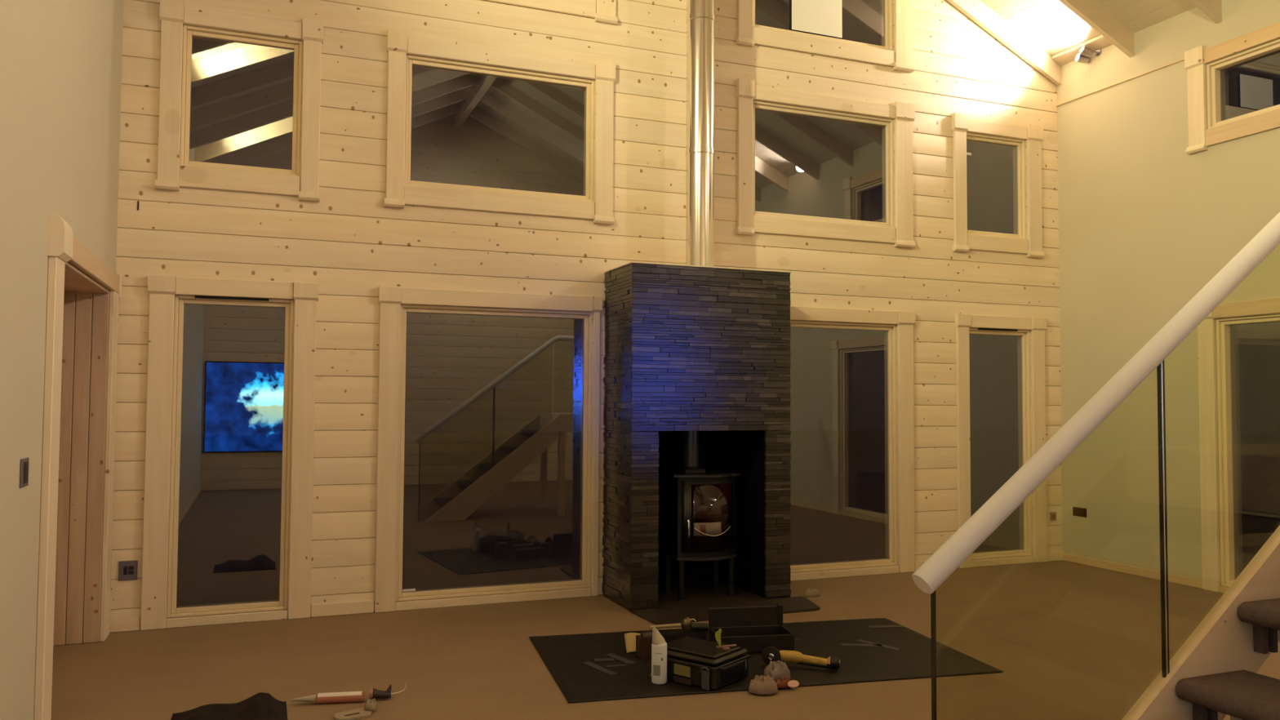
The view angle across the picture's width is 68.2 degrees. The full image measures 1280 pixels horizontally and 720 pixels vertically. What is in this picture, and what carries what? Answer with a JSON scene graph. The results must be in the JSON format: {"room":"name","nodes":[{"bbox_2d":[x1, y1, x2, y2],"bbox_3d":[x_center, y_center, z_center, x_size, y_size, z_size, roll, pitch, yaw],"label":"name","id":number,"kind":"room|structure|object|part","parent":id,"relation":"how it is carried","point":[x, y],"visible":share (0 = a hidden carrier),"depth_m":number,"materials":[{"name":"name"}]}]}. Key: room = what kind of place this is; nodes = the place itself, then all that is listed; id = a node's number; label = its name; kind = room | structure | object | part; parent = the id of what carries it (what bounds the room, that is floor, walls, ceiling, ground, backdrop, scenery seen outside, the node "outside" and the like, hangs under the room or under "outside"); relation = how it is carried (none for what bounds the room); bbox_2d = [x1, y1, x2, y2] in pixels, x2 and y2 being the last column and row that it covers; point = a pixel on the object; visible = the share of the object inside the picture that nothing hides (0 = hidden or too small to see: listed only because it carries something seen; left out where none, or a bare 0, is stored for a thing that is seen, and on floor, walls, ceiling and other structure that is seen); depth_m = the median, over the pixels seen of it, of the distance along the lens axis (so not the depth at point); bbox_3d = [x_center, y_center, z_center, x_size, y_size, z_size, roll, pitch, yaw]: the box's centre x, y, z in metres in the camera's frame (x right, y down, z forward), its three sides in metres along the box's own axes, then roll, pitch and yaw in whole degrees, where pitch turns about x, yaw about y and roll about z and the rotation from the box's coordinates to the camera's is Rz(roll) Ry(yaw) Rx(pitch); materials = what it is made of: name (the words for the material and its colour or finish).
{"room":"living room","nodes":[
{"label":"living room","id":0,"kind":"room"},
{"bbox_2d":[0,0,124,719],"bbox_3d":[-1.715,-0.863,1.587,0.260,4.835,9.600,1,-3,-22],"label":"wall","id":1,"kind":"structure","parent":0,"point":[60,60],"depth_m":3.95,"materials":[{"name":"beige paint"}]},
{"bbox_2d":[19,457,29,488],"bbox_3d":[-2.487,0.455,3.822,0.012,0.115,0.115,1,-3,-22],"label":"light switch","id":2,"kind":"object","parent":1,"relation":"attached to","point":[24,470],"visible":1,"depth_m":3.80,"materials":[{"name":"silver metal"}]},
{"bbox_2d":[33,213,121,719],"bbox_3d":[-3.099,0.535,5.019,0.362,2.305,2.015,1,-3,-22],"label":"door","id":3,"kind":"structure","parent":1,"relation":"in","point":[67,286],"depth_m":5.73,"materials":[{"name":"brown wood"}]},
{"bbox_3d":[-2.639,0.593,4.228,0.034,2.130,0.190,1,-3,-22],"label":"casing","id":4,"kind":"part","parent":3,"relation":"part of","materials":[{"name":"brown wood"}]},
{"bbox_3d":[-3.309,0.648,5.900,0.028,2.150,0.195,1,-3,-22],"label":"casing","id":5,"kind":"part","parent":3,"relation":"part of","materials":[{"name":"brown wood"}]},
{"bbox_2d":[110,0,1062,629],"bbox_3d":[0.292,-1.512,7.670,8.540,6.651,0.160,1,-3,-22],"label":"wall","id":6,"kind":"structure","parent":0,"point":[346,242],"depth_m":7.16,"materials":[{"name":"brown wood"}]},
{"bbox_2d":[118,560,137,580],"bbox_3d":[-3.272,1.346,6.045,0.107,0.123,0.012,1,-3,-22],"label":"wall socket","id":7,"kind":"object","parent":6,"relation":"attached to","point":[127,570],"visible":1,"depth_m":6.04,"materials":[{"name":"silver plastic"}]},
{"bbox_2d":[140,275,318,631],"bbox_3d":[-2.736,0.603,6.348,1.045,2.282,0.191,1,-3,-22],"label":"window","id":8,"kind":"structure","parent":6,"relation":"in","point":[158,549],"depth_m":6.25,"materials":[{"name":"brown wood"}]},
{"bbox_3d":[-3.123,0.650,6.122,0.146,2.165,0.030,1,-3,-22],"label":"casing","id":9,"kind":"part","parent":8,"relation":"part of","materials":[{"name":"brown wood"}]},
{"bbox_3d":[-2.723,1.711,6.251,0.735,0.060,0.032,1,-3,-22],"label":"casing sill","id":10,"kind":"part","parent":8,"relation":"part of","materials":[{"name":"brown wood"}]},
{"bbox_3d":[-2.747,0.633,6.370,0.735,2.105,0.140,1,-3,-22],"label":"frame","id":11,"kind":"part","parent":8,"relation":"part of","materials":[{"name":"brown wood"}]},
{"bbox_2d":[195,295,268,301],"bbox_3d":[-2.728,-0.412,6.328,0.455,0.016,0.008,1,-3,-22],"label":"vent","id":12,"kind":"object","parent":8,"relation":"attached to","point":[239,298],"depth_m":6.33,"materials":[{"name":"black metal"}]},
{"bbox_3d":[-2.302,0.668,6.449,0.142,2.165,0.030,1,-3,-22],"label":"casing","id":13,"kind":"part","parent":8,"relation":"part of","materials":[{"name":"brown wood"}]},
{"bbox_2d":[154,0,324,201],"bbox_3d":[-2.711,-1.740,6.448,1.021,1.267,0.192,1,-3,-22],"label":"window","id":14,"kind":"structure","parent":6,"relation":"in","point":[175,171],"depth_m":6.37,"materials":[{"name":"brown wood"}]},
{"bbox_3d":[-3.094,-1.682,6.224,0.128,1.105,0.030,1,-3,-22],"label":"casing","id":15,"kind":"part","parent":14,"relation":"part of","materials":[{"name":"brown wood"}]},
{"bbox_3d":[-2.690,-1.205,6.370,0.749,0.137,0.024,1,-3,-22],"label":"casing sill","id":16,"kind":"part","parent":14,"relation":"part of","materials":[{"name":"brown wood"}]},
{"bbox_3d":[-2.719,-1.745,6.473,0.749,0.955,0.140,1,-3,-22],"label":"frame","id":17,"kind":"part","parent":14,"relation":"part of","materials":[{"name":"brown wood"}]},
{"bbox_3d":[-2.279,-1.664,6.548,0.120,1.105,0.030,1,-3,-22],"label":"casing","id":18,"kind":"part","parent":14,"relation":"part of","materials":[{"name":"brown wood"}]},
{"bbox_2d":[374,285,602,613],"bbox_3d":[-1.102,0.639,6.998,1.663,2.282,0.191,1,-3,-22],"label":"window","id":19,"kind":"structure","parent":6,"relation":"in","point":[388,590],"depth_m":6.83,"materials":[{"name":"brown wood"}]},
{"bbox_3d":[-1.778,0.680,6.658,0.141,2.165,0.030,1,-3,-22],"label":"casing","id":20,"kind":"part","parent":19,"relation":"part of","materials":[{"name":"brown wood"}]},
{"bbox_3d":[-1.048,1.748,6.917,1.450,0.060,0.032,1,-3,-22],"label":"casing sill","id":21,"kind":"part","parent":19,"relation":"part of","materials":[{"name":"brown wood"}]},
{"bbox_3d":[-0.339,0.712,7.231,0.050,2.165,0.030,1,-3,-22],"label":"casing","id":22,"kind":"part","parent":19,"relation":"part of","materials":[{"name":"brown wood"}]},
{"bbox_2d":[383,28,615,224],"bbox_3d":[-1.031,-1.706,7.117,1.732,1.272,0.192,1,-3,-22],"label":"window","id":23,"kind":"structure","parent":6,"relation":"in","point":[401,191],"depth_m":7.05,"materials":[{"name":"brown wood"}]},
{"bbox_3d":[-1.746,-1.655,6.761,0.124,1.110,0.030,1,-3,-22],"label":"casing","id":24,"kind":"part","parent":23,"relation":"part of","materials":[{"name":"brown wood"}]},
{"bbox_3d":[-1.051,-1.711,7.137,1.442,0.960,0.140,1,-3,-22],"label":"frame","id":25,"kind":"part","parent":23,"relation":"part of","materials":[{"name":"brown wood"}]},
{"bbox_3d":[-1.022,-1.168,7.034,1.442,0.137,0.024,1,-3,-22],"label":"casing sill","id":26,"kind":"part","parent":23,"relation":"part of","materials":[{"name":"brown wood"}]},
{"bbox_3d":[-0.279,-1.623,7.345,0.142,1.110,0.030,1,-3,-22],"label":"casing","id":27,"kind":"part","parent":23,"relation":"part of","materials":[{"name":"brown wood"}]},
{"bbox_2d":[485,0,617,25],"bbox_3d":[-1.016,-3.082,7.176,1.747,0.867,0.192,1,-3,-22],"label":"window","id":28,"kind":"structure","parent":6,"relation":"in","point":[604,11],"depth_m":7.30,"materials":[{"name":"brown wood"}]},
{"bbox_3d":[-1.013,-2.747,7.098,1.442,0.137,0.024,1,-3,-22],"label":"casing sill","id":29,"kind":"part","parent":28,"relation":"part of","materials":[{"name":"brown wood"}]},
{"bbox_3d":[-0.264,-2.999,7.404,0.157,0.705,0.030,1,-3,-22],"label":"casing","id":30,"kind":"part","parent":28,"relation":"part of","materials":[{"name":"brown wood"}]},
{"bbox_2d":[109,551,1063,632],"bbox_3d":[0.307,1.764,7.453,7.940,0.088,0.020,1,-3,-22],"label":"baseboard","id":31,"kind":"structure","parent":6,"relation":"attached to","point":[330,609],"depth_m":6.48,"materials":[{"name":"brown wood"}]},
{"bbox_2d":[736,0,914,72],"bbox_3d":[1.599,-3.024,8.217,1.763,0.867,0.192,1,-3,-22],"label":"window","id":32,"kind":"structure","parent":6,"relation":"in","point":[749,33],"depth_m":8.22,"materials":[{"name":"brown wood"}]},
{"bbox_3d":[0.875,-2.974,7.857,0.134,0.705,0.030,1,-3,-22],"label":"casing","id":33,"kind":"part","parent":32,"relation":"part of","materials":[{"name":"brown wood"}]},
{"bbox_2d":[791,0,842,37],"bbox_3d":[1.530,-2.993,8.165,0.505,0.355,0.004,1,-3,-22],"label":"card","id":34,"kind":"object","parent":32,"relation":"attached to","point":[824,17],"visible":1,"depth_m":8.17,"materials":[{"name":"white paper"}]},
{"bbox_3d":[1.568,-3.030,8.232,1.428,0.555,0.140,1,-3,-22],"label":"frame","id":35,"kind":"part","parent":32,"relation":"part of","materials":[{"name":"brown wood"}]},
{"bbox_3d":[1.598,-2.689,8.137,1.428,0.137,0.024,1,-3,-22],"label":"casing sill","id":36,"kind":"part","parent":32,"relation":"part of","materials":[{"name":"brown wood"}]},
{"bbox_3d":[2.350,-2.942,8.444,0.177,0.705,0.030,1,-3,-22],"label":"casing","id":37,"kind":"part","parent":32,"relation":"part of","materials":[{"name":"brown wood"}]},
{"bbox_2d":[735,78,915,248],"bbox_3d":[1.592,-1.656,8.161,1.763,1.287,0.192,1,-3,-22],"label":"window","id":38,"kind":"structure","parent":6,"relation":"in","point":[749,221],"depth_m":8.14,"materials":[{"name":"brown wood"}]},
{"bbox_3d":[0.868,-1.605,7.801,0.134,1.125,0.030,1,-3,-22],"label":"casing","id":39,"kind":"part","parent":38,"relation":"part of","materials":[{"name":"brown wood"}]},
{"bbox_3d":[1.560,-1.661,8.176,1.428,0.975,0.140,1,-3,-22],"label":"frame","id":40,"kind":"part","parent":38,"relation":"part of","materials":[{"name":"brown wood"}]},
{"bbox_3d":[1.589,-1.111,8.073,1.428,0.137,0.024,1,-3,-22],"label":"casing sill","id":41,"kind":"part","parent":38,"relation":"part of","materials":[{"name":"brown wood"}]},
{"bbox_3d":[2.342,-1.573,8.388,0.177,1.125,0.030,1,-3,-22],"label":"casing","id":42,"kind":"part","parent":38,"relation":"part of","materials":[{"name":"brown wood"}]},
{"bbox_2d":[789,306,915,581],"bbox_3d":[1.653,0.700,8.095,1.590,2.282,0.191,1,-3,-22],"label":"window","id":43,"kind":"structure","parent":6,"relation":"in","point":[905,321],"depth_m":8.27,"materials":[{"name":"brown wood"}]},
{"bbox_3d":[1.624,1.807,7.981,1.340,0.060,0.032,1,-3,-22],"label":"casing sill","id":44,"kind":"part","parent":43,"relation":"part of","materials":[{"name":"brown wood"}]},
{"bbox_3d":[2.333,0.770,8.294,0.157,2.165,0.030,1,-3,-22],"label":"casing","id":45,"kind":"part","parent":43,"relation":"part of","materials":[{"name":"brown wood"}]},
{"bbox_2d":[951,112,1044,257],"bbox_3d":[3.305,-1.605,8.842,1.042,1.262,0.192,1,-3,-22],"label":"window","id":46,"kind":"structure","parent":6,"relation":"in","point":[965,240],"depth_m":8.85,"materials":[{"name":"brown wood"}]},
{"bbox_3d":[2.917,-1.548,8.616,0.136,1.100,0.030,1,-3,-22],"label":"casing","id":47,"kind":"part","parent":46,"relation":"part of","materials":[{"name":"brown wood"}]},
{"bbox_3d":[3.281,-1.611,8.861,0.720,0.950,0.140,1,-3,-22],"label":"frame","id":48,"kind":"part","parent":46,"relation":"part of","materials":[{"name":"brown wood"}]},
{"bbox_3d":[3.311,-1.073,8.758,0.720,0.137,0.024,1,-3,-22],"label":"casing sill","id":49,"kind":"part","parent":46,"relation":"part of","materials":[{"name":"brown wood"}]},
{"bbox_3d":[3.728,-1.530,8.939,0.162,1.100,0.030,1,-3,-22],"label":"casing","id":50,"kind":"part","parent":46,"relation":"part of","materials":[{"name":"brown wood"}]},
{"bbox_2d":[955,313,1047,568],"bbox_3d":[3.308,0.736,8.753,1.037,2.282,0.191,1,-3,-22],"label":"window","id":51,"kind":"structure","parent":6,"relation":"in","point":[965,324],"depth_m":8.80,"materials":[{"name":"brown wood"}]},
{"bbox_3d":[2.918,0.783,8.527,0.131,2.165,0.030,1,-3,-22],"label":"casing","id":52,"kind":"part","parent":51,"relation":"part of","materials":[{"name":"brown wood"}]},
{"bbox_2d":[977,328,1017,331],"bbox_3d":[3.306,-0.280,8.730,0.457,0.016,0.008,1,-3,-22],"label":"vent","id":53,"kind":"object","parent":51,"relation":"attached to","point":[979,329],"depth_m":8.74,"materials":[{"name":"black metal"}]},
{"bbox_3d":[3.288,0.765,8.772,0.737,2.105,0.140,1,-3,-22],"label":"frame","id":54,"kind":"part","parent":51,"relation":"part of","materials":[{"name":"brown wood"}]},
{"bbox_3d":[3.312,1.844,8.652,0.737,0.060,0.032,1,-3,-22],"label":"casing sill","id":55,"kind":"part","parent":51,"relation":"part of","materials":[{"name":"brown wood"}]},
{"bbox_3d":[3.735,0.801,8.852,0.147,2.165,0.030,1,-3,-22],"label":"casing","id":56,"kind":"part","parent":51,"relation":"part of","materials":[{"name":"brown wood"}]},
{"bbox_2d":[946,0,1061,85],"bbox_3d":[2.191,-3.714,8.389,3.970,2.071,0.045,1,-3,-22],"label":"beam","id":57,"kind":"structure","parent":6,"relation":"attached to","point":[977,11],"depth_m":8.85,"materials":[{"name":"brown wood"}]},
{"bbox_2d":[1049,511,1056,520],"bbox_3d":[3.889,1.472,8.896,0.070,0.080,0.012,1,-3,-22],"label":"socket","id":58,"kind":"object","parent":6,"relation":"attached to","point":[1052,514],"visible":1,"depth_m":8.89,"materials":[{"name":"white plastic"}]},
{"bbox_2d":[51,560,1279,719],"bbox_3d":[2.079,1.736,3.001,9.140,0.200,10.200,1,-3,-22],"label":"floor","id":59,"kind":"structure","parent":0,"point":[1068,640],"depth_m":5.45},
{"bbox_2d":[170,692,287,719],"bbox_3d":[-1.890,1.619,4.352,0.502,0.098,0.451,1,-3,-22],"label":"bag","id":60,"kind":"object","parent":59,"relation":"on","point":[260,706],"visible":1,"depth_m":4.34,"materials":[{"name":"fabric"}]},
{"bbox_2d":[291,691,364,703],"bbox_3d":[-1.528,1.655,4.629,0.338,0.050,0.049,1,-2,-10],"label":"cartridge","id":61,"kind":"object","parent":59,"relation":"on","point":[351,696],"visible":1,"depth_m":4.62,"materials":[{"name":"plastic"}]},
{"bbox_2d":[333,698,377,719],"bbox_3d":[-1.329,1.646,4.461,0.221,0.056,0.126,3,-3,-43],"label":"blister pack","id":62,"kind":"object","parent":59,"relation":"on","point":[370,704],"visible":1,"depth_m":4.46,"materials":[{"name":"plastic"}]},
{"bbox_2d":[368,684,406,699],"bbox_3d":[-1.255,1.647,4.704,0.185,0.066,0.056,1,-3,-22],"label":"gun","id":63,"kind":"object","parent":59,"relation":"on","point":[374,693],"visible":0.98,"depth_m":4.67,"materials":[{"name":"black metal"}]},
{"bbox_3d":[-1.204,1.641,4.713,0.083,0.047,0.010,1,-3,-22],"label":"hooked rod","id":64,"kind":"part","parent":63,"relation":"part of","materials":[{"name":"metal"}]},
{"bbox_2d":[601,261,791,612],"bbox_3d":[0.431,0.559,7.198,1.306,2.476,0.600,1,-3,-22],"label":"fireplace","id":65,"kind":"object","parent":59,"relation":"on","point":[704,349],"visible":1,"depth_m":7.01,"materials":[{"name":"stone"}]},
{"bbox_2d":[685,0,715,266],"bbox_3d":[0.471,-2.638,7.343,0.228,3.922,0.228,0,-2,12],"label":"flue pipe","id":66,"kind":"object","parent":65,"relation":"on","point":[700,17],"visible":0.98,"depth_m":7.22,"materials":[{"name":"metal"}]},
{"bbox_2d":[631,585,820,625],"bbox_3d":[0.548,1.780,6.956,1.378,0.018,0.970,1,-3,-22],"label":"hearth slab","id":67,"kind":"object","parent":59,"relation":"on","point":[696,602],"visible":0.71,"depth_m":6.86,"materials":[{"name":"stone"}]},
{"bbox_2d":[657,431,740,600],"bbox_3d":[0.459,1.143,7.172,0.550,1.269,0.438,1,-3,-22],"label":"wood stove","id":68,"kind":"object","parent":67,"relation":"on","point":[699,504],"visible":0.98,"depth_m":7.01,"materials":[{"name":"black metal"}]},
{"bbox_3d":[0.207,1.631,7.224,0.036,0.295,0.036,1,-3,-22],"label":"leg","id":69,"kind":"part","parent":68,"relation":"part of","materials":[{"name":"black metal"}]},
{"bbox_3d":[0.303,1.622,6.983,0.036,0.295,0.036,1,-3,-22],"label":"leg","id":70,"kind":"part","parent":68,"relation":"part of","materials":[{"name":"black metal"}]},
{"bbox_3d":[0.356,1.236,6.926,0.018,0.132,0.025,1,-3,-22],"label":"door handle","id":71,"kind":"part","parent":68,"relation":"part of","materials":[{"name":"metal"}]},
{"bbox_3d":[0.459,1.473,7.154,0.490,0.022,0.408,1,-3,-22],"label":"plate","id":72,"kind":"part","parent":68,"relation":"part of","materials":[{"name":"black metal"}]},
{"bbox_3d":[0.460,0.867,7.185,0.550,0.016,0.435,1,-3,-22],"label":"plate","id":73,"kind":"part","parent":68,"relation":"part of","materials":[{"name":"black metal"}]},
{"bbox_3d":[0.520,1.156,7.019,0.436,0.520,0.077,1,-3,-22],"label":"door","id":74,"kind":"part","parent":68,"relation":"part of","materials":[{"name":"metal"}]},
{"bbox_3d":[0.544,1.148,7.008,0.347,0.455,0.047,1,-3,-24],"label":"door glass","id":75,"kind":"part","parent":68,"relation":"part of","materials":[{"name":"glass"}]},
{"bbox_3d":[0.588,1.639,7.376,0.036,0.295,0.036,1,-3,-22],"label":"leg","id":76,"kind":"part","parent":68,"relation":"part of","materials":[{"name":"black metal"}]},
{"bbox_3d":[0.684,1.630,7.134,0.036,0.295,0.036,1,-3,-22],"label":"leg","id":77,"kind":"part","parent":68,"relation":"part of","materials":[{"name":"black metal"}]},
{"bbox_2d":[528,617,1003,702],"bbox_3d":[0.654,1.727,5.570,2.459,0.007,1.318,1,-2,-14],"label":"mat","id":78,"kind":"object","parent":59,"relation":"on","point":[584,667],"visible":0.68,"depth_m":5.39,"materials":[{"name":"black plastic"}]},
{"bbox_2d":[624,632,640,653],"bbox_3d":[-0.021,1.673,5.591,0.136,0.098,0.103,1,-2,-13],"label":"cloth","id":79,"kind":"object","parent":78,"relation":"on","point":[629,637],"visible":0.52,"depth_m":5.59,"materials":[{"name":"yellow fabric"}]},
{"bbox_2d":[635,631,652,658],"bbox_3d":[0.050,1.645,5.480,0.120,0.145,0.100,1,-3,-22],"label":"pouch","id":80,"kind":"object","parent":78,"relation":"on","point":[643,641],"visible":0.6,"depth_m":5.44,"materials":[{"name":"brown leather"}]},
{"bbox_2d":[649,626,666,684],"bbox_3d":[0.101,1.550,4.982,0.084,0.294,0.082,0,-2,14],"label":"bottle","id":81,"kind":"object","parent":78,"relation":"on","point":[659,646],"visible":1,"depth_m":4.95,"materials":[{"name":"white plastic"}]},
{"bbox_2d":[659,631,706,643],"bbox_3d":[0.240,1.682,5.678,0.310,0.088,0.080,1,-2,-16],"label":"tray","id":82,"kind":"object","parent":78,"relation":"on","point":[668,637],"visible":0.36,"depth_m":5.66,"materials":[{"name":"black plastic"}]},
{"bbox_2d":[649,617,708,631],"bbox_3d":[0.232,1.594,5.693,0.357,0.089,0.063,1,-2,-12],"label":"hammer","id":83,"kind":"object","parent":82,"relation":"on","point":[686,624],"visible":1,"depth_m":5.69,"materials":[{"name":"brown wood"}]},
{"bbox_2d":[649,636,750,690],"bbox_3d":[0.327,1.620,5.073,0.455,0.163,0.362,-2,-3,38],"label":"tool case","id":84,"kind":"object","parent":78,"relation":"on","point":[693,661],"visible":0.95,"depth_m":4.96,"materials":[{"name":"black plastic"}]},
{"bbox_3d":[0.323,1.561,5.092,0.412,0.043,0.322,-2,-3,38],"label":"case lid","id":85,"kind":"part","parent":84,"relation":"part of","materials":[{"name":"black plastic"}]},
{"bbox_2d":[715,628,721,646],"bbox_3d":[0.419,1.490,5.061,0.036,0.097,0.014,1,-2,-10],"label":"tag","id":86,"kind":"object","parent":84,"relation":"on","point":[717,634],"visible":1,"depth_m":5.05,"materials":[{"name":"plastic"}]},
{"bbox_2d":[715,644,737,648],"bbox_3d":[0.464,1.534,5.070,0.110,0.012,0.020,1,-2,-13],"label":"utility knife","id":87,"kind":"object","parent":84,"relation":"on","point":[732,645],"visible":0.94,"depth_m":5.07,"materials":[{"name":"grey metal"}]},
{"bbox_2d":[722,646,730,650],"bbox_3d":[0.457,1.528,5.012,0.044,0.019,0.043,1,-3,-22],"label":"pad","id":88,"kind":"object","parent":84,"relation":"on","point":[724,648],"visible":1,"depth_m":5.00,"materials":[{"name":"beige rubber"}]},
{"bbox_3d":[0.488,1.640,4.953,0.004,0.075,0.205,-2,-3,38],"label":"panel","id":89,"kind":"part","parent":84,"relation":"part of","materials":[{"name":"black plastic"}]},
{"bbox_3d":[0.494,1.588,4.941,0.029,0.014,0.239,-2,-3,38],"label":"carry handle","id":90,"kind":"part","parent":84,"relation":"part of","materials":[{"name":"black plastic"}]},
{"bbox_2d":[708,603,794,653],"bbox_3d":[0.671,1.617,5.699,0.468,0.225,0.268,1,-2,-10],"label":"box","id":91,"kind":"object","parent":78,"relation":"on","point":[754,629],"visible":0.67,"depth_m":5.79,"materials":[{"name":"black plastic"}]},
{"bbox_3d":[0.651,1.577,5.817,0.468,0.135,0.033,1,-2,-10],"label":"box lid","id":92,"kind":"part","parent":91,"relation":"part of","materials":[{"name":"black plastic"}]},
{"bbox_2d":[747,674,777,694],"bbox_3d":[0.627,1.651,4.840,0.152,0.084,0.135,0,-2,-2],"label":"crumpled bag","id":93,"kind":"object","parent":78,"relation":"on","point":[760,685],"visible":1,"depth_m":4.80,"materials":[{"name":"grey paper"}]},
{"bbox_2d":[763,660,791,679],"bbox_3d":[0.730,1.653,5.045,0.143,0.097,0.134,1,-3,-22],"label":"plastic wrap","id":94,"kind":"object","parent":78,"relation":"on","point":[776,669],"visible":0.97,"depth_m":5.01,"materials":[{"name":"plastic"}]},
{"bbox_2d":[773,676,790,688],"bbox_3d":[0.736,1.674,4.919,0.117,0.044,0.077,1,-3,-22],"label":"wrapper","id":95,"kind":"object","parent":78,"relation":"on","point":[780,682],"visible":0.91,"depth_m":4.89,"materials":[{"name":"brown paper"}]},
{"bbox_2d":[761,646,839,670],"bbox_3d":[0.896,1.659,5.272,0.431,0.109,0.077,0,-2,13],"label":"grinder","id":96,"kind":"object","parent":78,"relation":"on","point":[769,654],"visible":0.95,"depth_m":5.26,"materials":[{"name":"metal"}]},
{"bbox_3d":[0.908,1.661,5.273,0.272,0.070,0.064,0,-2,15],"label":"motor","id":97,"kind":"part","parent":96,"relation":"part of","materials":[{"name":"yellow plastic"}]},
{"bbox_2d":[786,680,799,688],"bbox_3d":[0.792,1.675,4.886,0.082,0.032,0.033,2,-3,-36],"label":"lid","id":98,"kind":"object","parent":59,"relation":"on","point":[793,684],"visible":1,"depth_m":4.88,"materials":[{"name":"plastic"}]},
{"bbox_2d":[804,587,820,597],"bbox_3d":[1.310,1.769,7.218,0.134,0.066,0.078,1,-3,-22],"label":"paper scrap","id":99,"kind":"object","parent":59,"relation":"on","point":[810,593],"visible":1,"depth_m":7.19,"materials":[{"name":"white paper"}]},
{"bbox_2d":[1121,524,1279,719],"bbox_3d":[2.394,0.979,2.808,2.849,1.300,0.945,1,-3,-22],"label":"staircase","id":100,"kind":"structure","parent":59,"relation":"on","point":[1213,675],"depth_m":3.04,"materials":[{"name":"brown wood"}]},
{"bbox_2d":[911,212,1279,719],"bbox_3d":[2.165,0.485,3.221,2.988,2.295,0.072,1,-3,-22],"label":"balustrade","id":101,"kind":"object","parent":100,"relation":"attached to","point":[944,561],"visible":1,"depth_m":2.93,"materials":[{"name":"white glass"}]},
{"bbox_2d":[980,0,1196,56],"bbox_3d":[2.131,-4.019,3.189,8.540,2.127,9.700,1,-3,-22],"label":"ceiling","id":102,"kind":"structure","parent":0,"point":[1051,24],"depth_m":8.52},
{"bbox_2d":[1057,0,1279,586],"bbox_3d":[5.902,-0.696,4.619,0.260,4.835,9.600,1,-3,-22],"label":"wall","id":103,"kind":"structure","parent":0,"point":[1145,223],"depth_m":8.14,"materials":[{"name":"beige paint"}]},
{"bbox_2d":[1072,506,1086,517],"bbox_3d":[4.066,1.407,8.748,0.012,0.080,0.155,1,-3,-22],"label":"double socket","id":104,"kind":"object","parent":103,"relation":"attached to","point":[1081,512],"visible":1,"depth_m":8.74,"materials":[{"name":"brown metal"}]},
{"bbox_2d":[1051,35,1112,65],"bbox_3d":[4.126,-2.874,8.689,0.120,0.074,0.765,1,-3,-22],"label":"trim","id":105,"kind":"structure","parent":103,"relation":"attached to","point":[1098,42],"depth_m":8.75,"materials":[{"name":"brown wood"}]},
{"bbox_2d":[1075,45,1101,62],"bbox_3d":[4.118,-2.813,8.703,0.180,0.128,0.162,0,-2,-3],"label":"spotlight","id":106,"kind":"object","parent":103,"relation":"attached to","point":[1084,55],"visible":1,"depth_m":8.66,"materials":[{"name":"metal"}]},
{"bbox_3d":[4.195,-2.815,8.658,0.012,0.060,0.060,1,-3,-22],"label":"wall plate","id":107,"kind":"part","parent":106,"relation":"part of","materials":[{"name":"metal"}]},
{"bbox_2d":[1059,0,1134,57],"bbox_3d":[2.494,-3.743,7.630,3.970,2.071,0.048,1,-3,-22],"label":"beam","id":108,"kind":"structure","parent":103,"relation":"attached to","point":[1091,11],"depth_m":8.19,"materials":[{"name":"brown wood"}]},
{"bbox_2d":[1056,57,1184,106],"bbox_3d":[4.267,-2.473,8.455,0.014,0.014,1.395,1,-3,-22],"label":"trim","id":109,"kind":"structure","parent":103,"relation":"attached to","point":[1183,59],"depth_m":8.40,"materials":[{"name":"brown wood"}]},
{"bbox_2d":[1062,552,1202,588],"bbox_3d":[5.760,1.682,4.470,0.018,0.070,9.600,1,-3,-22],"label":"baseboard","id":110,"kind":"structure","parent":103,"relation":"attached to","point":[1184,580],"depth_m":8.21,"materials":[{"name":"brown wood"}]},
{"bbox_2d":[1189,0,1222,23],"bbox_3d":[2.796,-3.772,6.873,3.970,2.071,0.048,1,-3,-22],"label":"beam","id":111,"kind":"structure","parent":103,"relation":"attached to","point":[1212,9],"depth_m":7.52,"materials":[{"name":"brown wood"}]},
{"bbox_2d":[1184,21,1279,154],"bbox_3d":[4.955,-2.153,6.859,0.192,0.852,2.067,1,-3,-22],"label":"window","id":112,"kind":"structure","parent":103,"relation":"in","point":[1200,138],"depth_m":7.57,"materials":[{"name":"brown wood"}]},
{"bbox_3d":[4.544,-2.051,7.715,0.030,0.690,0.146,1,-3,-22],"label":"casing","id":113,"kind":"part","parent":112,"relation":"part of","materials":[{"name":"brown wood"}]},
{"bbox_3d":[4.897,-1.824,6.823,0.024,0.137,1.755,1,-3,-22],"label":"casing sill","id":114,"kind":"part","parent":112,"relation":"part of","materials":[{"name":"brown wood"}]},
{"bbox_3d":[4.980,-2.158,6.869,0.140,0.540,1.755,1,-3,-22],"label":"frame","id":115,"kind":"part","parent":112,"relation":"part of","materials":[{"name":"brown wood"}]},
{"bbox_2d":[1197,297,1279,593],"bbox_3d":[5.003,0.657,6.585,0.191,2.282,2.305,1,-3,-22],"label":"window","id":116,"kind":"structure","parent":103,"relation":"in","point":[1206,329],"depth_m":7.50,"materials":[{"name":"brown wood"}]},
{"bbox_3d":[4.545,0.753,7.558,0.030,2.165,0.136,1,-3,-22],"label":"casing","id":117,"kind":"part","parent":116,"relation":"part of","materials":[{"name":"brown wood"}]},
{"bbox_3d":[4.945,1.771,6.520,0.032,0.050,2.015,1,-3,-22],"label":"casing sill","id":118,"kind":"part","parent":116,"relation":"part of","materials":[{"name":"brown wood"}]},
{"label":"outside","id":119,"kind":"structure","parent":0,"visible":0},
{"bbox_2d":[177,428,1279,606],"bbox_3d":[-6.202,2.851,26.533,90.000,0.100,39.700,1,-3,-22],"label":"ground","id":120,"kind":"structure","parent":119,"point":[480,508],"depth_m":15.63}
]}

